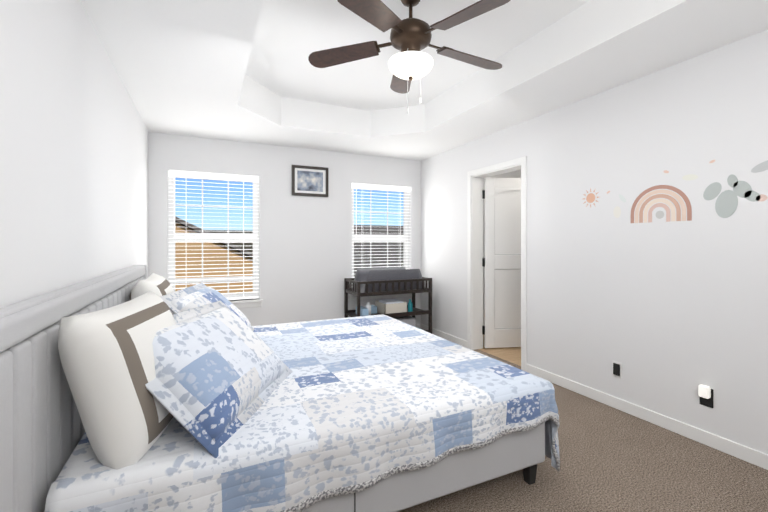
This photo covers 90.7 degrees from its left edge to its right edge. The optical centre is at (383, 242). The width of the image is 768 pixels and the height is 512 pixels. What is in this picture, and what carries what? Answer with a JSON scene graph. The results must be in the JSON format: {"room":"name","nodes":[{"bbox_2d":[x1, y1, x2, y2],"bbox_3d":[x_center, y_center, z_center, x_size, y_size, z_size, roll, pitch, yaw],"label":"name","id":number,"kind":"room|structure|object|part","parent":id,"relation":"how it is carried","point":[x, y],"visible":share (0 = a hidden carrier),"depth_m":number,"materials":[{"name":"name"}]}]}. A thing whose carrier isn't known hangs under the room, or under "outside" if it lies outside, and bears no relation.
{"room":"bedroom","nodes":[
{"label":"bedroom","id":0,"kind":"room"},
{"bbox_2d":[0,0,147,307],"bbox_3d":[-1.376,-0.160,1.429,0.160,2.860,5.800,0,0,-25],"label":"wall","id":1,"kind":"structure","parent":0,"point":[73,170],"depth_m":1.64,"materials":[{"name":"white paint"}]},
{"bbox_2d":[148,132,420,325],"bbox_3d":[-1.036,-0.160,4.883,3.720,2.860,0.160,0,0,-25],"label":"wall","id":2,"kind":"structure","parent":0,"point":[305,256],"depth_m":4.74,"materials":[{"name":"white paint"}]},
{"bbox_2d":[168,175,258,299],"bbox_3d":[-1.986,-0.055,4.471,0.970,1.490,0.055,0,0,-25],"label":"window","id":3,"kind":"structure","parent":2,"relation":"in","point":[253,237],"depth_m":4.47,"materials":[{"name":"white plastic"}]},
{"bbox_2d":[168,170,258,299],"bbox_3d":[-1.957,-0.060,4.410,0.954,1.476,0.060,0,0,-25],"label":"window blind","id":4,"kind":"object","parent":3,"relation":"attached to","point":[205,175],"visible":0.94,"depth_m":4.41,"materials":[{"name":"white plastic"}]},
{"bbox_2d":[174,175,174,237],"bbox_3d":[-2.320,-0.395,4.201,0.008,0.690,0.008,0,0,-25],"label":"blind wand","id":5,"kind":"object","parent":4,"relation":"hanging from","point":[174,206],"visible":1,"depth_m":4.20,"materials":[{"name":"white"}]},
{"bbox_2d":[229,298,262,307],"bbox_3d":[-1.949,0.733,4.392,1.040,0.085,0.120,0,0,-25],"label":"window sill","id":6,"kind":"structure","parent":2,"relation":"attached to","point":[243,303],"depth_m":4.50,"materials":[{"name":"white wood"}]},
{"bbox_2d":[292,165,327,196],"bbox_3d":[-0.937,-0.775,4.825,0.470,0.380,0.027,0,0,-25],"label":"picture","id":7,"kind":"object","parent":2,"relation":"attached to","point":[309,180],"visible":1,"depth_m":4.82,"materials":[{"name":"grey"}]},
{"bbox_2d":[297,170,322,191],"bbox_3d":[-0.937,-0.775,4.825,0.330,0.250,0.002,0,0,-25],"label":"art","id":8,"kind":"object","parent":7,"relation":"attached to","point":[307,180],"depth_m":4.82,"materials":[{"name":"grey"}]},
{"bbox_2d":[352,187,408,276],"bbox_3d":[-0.064,-0.055,5.377,0.920,1.490,0.055,0,0,-25],"label":"window","id":9,"kind":"structure","parent":2,"relation":"in","point":[370,238],"depth_m":5.43,"materials":[{"name":"white plastic"}]},
{"bbox_2d":[352,183,410,277],"bbox_3d":[-0.035,-0.060,5.316,0.904,1.476,0.060,0,0,-25],"label":"window blind","id":10,"kind":"object","parent":9,"relation":"attached to","point":[400,189],"visible":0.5,"depth_m":5.32,"materials":[{"name":"white plastic"}]},
{"bbox_2d":[356,187,356,237],"bbox_3d":[-0.375,-0.395,5.117,0.008,0.690,0.008,0,0,-25],"label":"blind wand","id":11,"kind":"object","parent":10,"relation":"hanging from","point":[356,212],"visible":0.96,"depth_m":5.12,"materials":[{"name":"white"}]},
{"bbox_2d":[349,293,411,299],"bbox_3d":[-0.026,0.733,5.298,0.990,0.085,0.120,0,0,-25],"label":"window sill","id":12,"kind":"structure","parent":2,"relation":"attached to","point":[352,297],"depth_m":5.24,"materials":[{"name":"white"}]},
{"bbox_2d":[81,0,767,160],"bbox_3d":[0.200,-1.340,2.260,3.400,0.300,5.640,0,0,-25],"label":"ceiling","id":13,"kind":"structure","parent":0,"point":[240,70],"depth_m":2.77,"materials":[{"name":"white paint"}]},
{"bbox_2d":[308,0,509,113],"bbox_3d":[0.206,-1.120,2.285,1.221,0.739,1.256,0,0,-25],"label":"ceiling fan","id":14,"kind":"object","parent":13,"relation":"hanging from","point":[410,38],"visible":1,"depth_m":2.21,"materials":[{"name":"brown wood"}]},
{"bbox_3d":[-0.249,-1.174,2.375,0.399,0.065,0.354,0,0,-25],"label":"blade","id":15,"kind":"part","parent":14,"relation":"part of","materials":[{"name":"brown wood"}]},
{"bbox_3d":[-0.065,-1.174,1.916,0.417,0.065,0.324,0,0,-25],"label":"blade","id":16,"kind":"part","parent":14,"relation":"part of","materials":[{"name":"brown wood"}]},
{"bbox_3d":[0.129,-1.174,2.699,0.264,0.065,0.441,0,0,-25],"label":"blade","id":17,"kind":"part","parent":14,"relation":"part of","materials":[{"name":"brown wood"}]},
{"bbox_3d":[0.139,-0.955,2.214,0.003,0.350,0.004,0,0,-25],"label":"chain","id":18,"kind":"part","parent":14,"relation":"part of","materials":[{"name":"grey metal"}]},
{"bbox_3d":[0.160,-1.036,2.274,0.270,0.092,0.270,0,0,-25],"label":"lamp shade","id":19,"kind":"part","parent":14,"relation":"part of","materials":[{"name":"white glass"}]},
{"bbox_3d":[0.160,-1.365,2.274,0.022,0.130,0.022,0,0,-25],"label":"rod","id":20,"kind":"part","parent":14,"relation":"part of","materials":[{"name":"brown metal"}]},
{"bbox_3d":[0.160,-1.225,2.274,0.250,0.210,0.250,0,0,-25],"label":"motor","id":21,"kind":"part","parent":14,"relation":"part of","materials":[{"name":"brown metal"}]},
{"bbox_3d":[0.564,-1.174,2.433,0.448,0.065,0.154,0,0,-25],"label":"blade","id":22,"kind":"part","parent":14,"relation":"part of","materials":[{"name":"brown wood"}]},
{"bbox_3d":[0.437,-1.174,1.946,0.225,0.065,0.446,0,0,-25],"label":"blade","id":23,"kind":"part","parent":14,"relation":"part of","materials":[{"name":"brown wood"}]},
{"bbox_2d":[478,335,520,365],"bbox_3d":[2.059,1.311,4.462,1.680,0.078,2.200,0,0,-25],"label":"floor","id":24,"kind":"structure","parent":0,"point":[511,354],"depth_m":4.37,"materials":[{"name":"brown wood"}]},
{"bbox_2d":[483,169,520,325],"bbox_3d":[2.095,-0.160,4.479,1.600,2.860,2.400,0,0,-25],"label":"wall","id":25,"kind":"structure","parent":0,"point":[515,174],"depth_m":5.47,"materials":[{"name":"white paint"}]},
{"bbox_2d":[398,349,767,511],"bbox_3d":[0.164,1.310,2.243,3.640,0.080,5.960,0,0,-25],"label":"floor carpet","id":26,"kind":"object","parent":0,"point":[612,459],"depth_m":2.05,"materials":[{"name":"beige carpet"}]},
{"bbox_2d":[0,265,559,511],"bbox_3d":[-0.518,0.730,2.452,2.251,1.080,2.680,0,0,-25],"label":"bed","id":27,"kind":"object","parent":26,"relation":"on","point":[134,388],"visible":1,"depth_m":1.47,"materials":[{"name":"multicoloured fabric"}]},
{"bbox_3d":[-1.488,0.700,1.995,0.109,1.020,2.680,0,0,-25],"label":"headboard","id":28,"kind":"part","parent":27,"relation":"part of","materials":[{"name":"grey fabric"}]},
{"bbox_2d":[344,267,431,333],"bbox_3d":[0.058,0.808,4.967,1.050,0.924,0.480,0,0,-25],"label":"table","id":29,"kind":"object","parent":26,"relation":"on","point":[381,281],"visible":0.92,"depth_m":4.84,"materials":[{"name":"black wood"}]},
{"bbox_2d":[366,302,370,314],"bbox_3d":[-0.197,0.842,4.792,0.070,0.160,0.070,0,0,-25],"label":"bottle","id":30,"kind":"object","parent":29,"relation":"on","point":[368,306],"depth_m":4.77,"materials":[{"name":"white"}]},
{"bbox_2d":[375,301,406,313],"bbox_3d":[0.091,0.852,4.978,0.320,0.140,0.310,0,0,-25],"label":"basket","id":31,"kind":"object","parent":29,"relation":"on","point":[383,307],"depth_m":4.86,"materials":[{"name":"beige fabric"}]},
{"bbox_2d":[408,299,412,311],"bbox_3d":[0.345,0.837,5.003,0.064,0.170,0.064,0,0,-25],"label":"bottle","id":32,"kind":"object","parent":29,"relation":"on","point":[410,306],"depth_m":4.98,"materials":[{"name":"teal plastic"}]},
{"bbox_2d":[421,29,767,453],"bbox_3d":[1.845,-0.160,2.946,0.160,2.860,5.800,0,0,-25],"label":"wall","id":33,"kind":"structure","parent":0,"point":[671,316],"depth_m":2.71,"materials":[{"name":"white paint"}]},
{"bbox_2d":[420,323,466,347],"bbox_3d":[0.773,1.228,5.017,0.014,0.085,1.080,0,0,-25],"label":"baseboard","id":34,"kind":"structure","parent":33,"relation":"attached to","point":[436,332],"depth_m":4.90,"materials":[{"name":"white wood"}]},
{"bbox_2d":[467,156,526,371],"bbox_3d":[1.269,0.215,4.151,0.178,2.110,0.910,0,0,-25],"label":"door frame","id":35,"kind":"structure","parent":33,"relation":"attached to","point":[474,259],"depth_m":4.47,"materials":[{"name":"white wood"}]},
{"bbox_2d":[482,177,520,347],"bbox_3d":[1.568,0.244,4.570,0.798,2.028,0.052,0,0,-7],"label":"door leaf","id":36,"kind":"structure","parent":33,"relation":"in","point":[497,338],"depth_m":4.51,"materials":[{"name":"white wood"}]},
{"bbox_3d":[1.190,0.240,4.528,0.028,1.720,0.032,0,0,-25],"label":"door hinge","id":37,"kind":"part","parent":36,"relation":"part of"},
{"bbox_2d":[495,191,520,328],"bbox_3d":[1.583,0.205,4.563,0.548,1.730,0.011,0,0,-7],"label":"panel","id":38,"kind":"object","parent":36,"relation":"attached to","point":[507,241],"depth_m":4.55,"materials":[{"name":"white wood"}]},
{"bbox_2d":[495,188,520,195],"bbox_3d":[1.584,-0.586,4.553,0.540,0.130,0.013,0,0,-7],"label":"arch","id":39,"kind":"object","parent":36,"relation":"attached to","point":[498,190],"visible":0.56,"depth_m":4.53,"materials":[{"name":"white wood"}]},
{"bbox_2d":[495,254,520,328],"bbox_3d":[1.584,0.254,4.558,0.540,1.568,0.001,0,0,-8],"label":"groove","id":40,"kind":"object","parent":36,"relation":"attached to","point":[505,269],"visible":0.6,"depth_m":4.54,"materials":[{"name":"grey wood"}]},
{"bbox_2d":[612,361,621,377],"bbox_3d":[1.775,0.970,2.891,0.011,0.116,0.072,0,0,-25],"label":"electrical outlet","id":41,"kind":"object","parent":33,"relation":"attached to","point":[616,366],"depth_m":2.89,"materials":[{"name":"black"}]},
{"bbox_3d":[1.778,0.970,2.893,0.006,0.116,0.072,0,0,-25],"label":"plate","id":42,"kind":"part","parent":41,"relation":"part of","materials":[{"name":"white"}]},
{"bbox_2d":[526,364,767,469],"bbox_3d":[2.162,1.227,2.068,0.014,0.085,3.620,0,0,-25],"label":"baseboard","id":43,"kind":"structure","parent":33,"relation":"attached to","point":[742,452],"depth_m":2.59,"materials":[{"name":"white wood"}]},
{"bbox_2d":[583,160,767,222],"bbox_3d":[1.910,-0.325,2.616,0.001,0.369,1.222,0,0,-25],"label":"decals","id":44,"kind":"object","parent":33,"relation":"attached to","point":[726,204],"visible":1,"depth_m":2.49,"materials":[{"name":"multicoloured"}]},
{"bbox_2d":[698,384,712,407],"bbox_3d":[2.003,0.961,2.369,0.045,0.133,0.072,0,0,-25],"label":"electrical outlet","id":45,"kind":"object","parent":33,"relation":"attached to","point":[705,393],"depth_m":2.36,"materials":[{"name":"white"}]},
{"bbox_3d":[2.021,0.970,2.377,0.006,0.116,0.072,0,0,-25],"label":"plate","id":46,"kind":"part","parent":45,"relation":"part of","materials":[{"name":"black plastic"}]},
{"label":"outside","id":47,"kind":"structure","parent":0,"visible":0},
{"bbox_3d":[-26.694,4.573,56.522,120.000,0.200,114.500,0,0,-25],"label":"ground","id":48,"kind":"structure","parent":47,"visible":0},
{"bbox_2d":[175,281,252,293],"bbox_3d":[-10.760,2.796,15.667,38.000,3.350,12.000,0,0,-25],"label":"fence","id":49,"kind":"structure","parent":48,"relation":"on","point":[224,284],"depth_m":11.81,"materials":[{"name":"brown"}]},
{"bbox_2d":[175,222,252,277],"bbox_3d":[-9.158,0.021,15.317,8.600,2.200,10.000,0,0,-25],"label":"gable","id":50,"kind":"object","parent":49,"relation":"on","point":[188,247],"depth_m":11.56,"materials":[{"name":"brown"}]},
{"bbox_2d":[175,216,252,257],"bbox_3d":[-9.158,0.011,15.317,9.300,2.520,10.700,0,0,-25],"label":"roofing","id":51,"kind":"object","parent":50,"relation":"on","point":[196,229],"visible":0.04,"depth_m":11.52,"materials":[{"name":"grey"}]},
{"bbox_2d":[175,276,252,283],"bbox_3d":[-7.012,1.145,10.762,8.700,0.150,0.070,0,0,-25],"label":"trim","id":52,"kind":"structure","parent":49,"relation":"attached to","point":[223,279],"depth_m":11.57,"materials":[{"name":"white"}]},
{"bbox_2d":[205,230,252,252],"bbox_3d":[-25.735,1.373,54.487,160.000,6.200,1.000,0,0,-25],"label":"roof","id":53,"kind":"object","parent":48,"relation":"on","point":[248,245],"visible":0.11,"depth_m":55.98,"materials":[{"name":"grey"}]},
{"bbox_3d":[1.759,0.396,20.184,11.500,2.150,8.500,0,0,-25],"label":"gable","id":54,"kind":"object","parent":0,"visible":0},
{"bbox_2d":[354,225,402,276],"bbox_3d":[1.759,0.386,20.184,12.200,2.470,9.200,0,0,-25],"label":"roofing","id":55,"kind":"object","parent":54,"relation":"on","point":[362,257],"visible":0.07,"depth_m":16.76,"materials":[{"name":"grey"}]}
]}

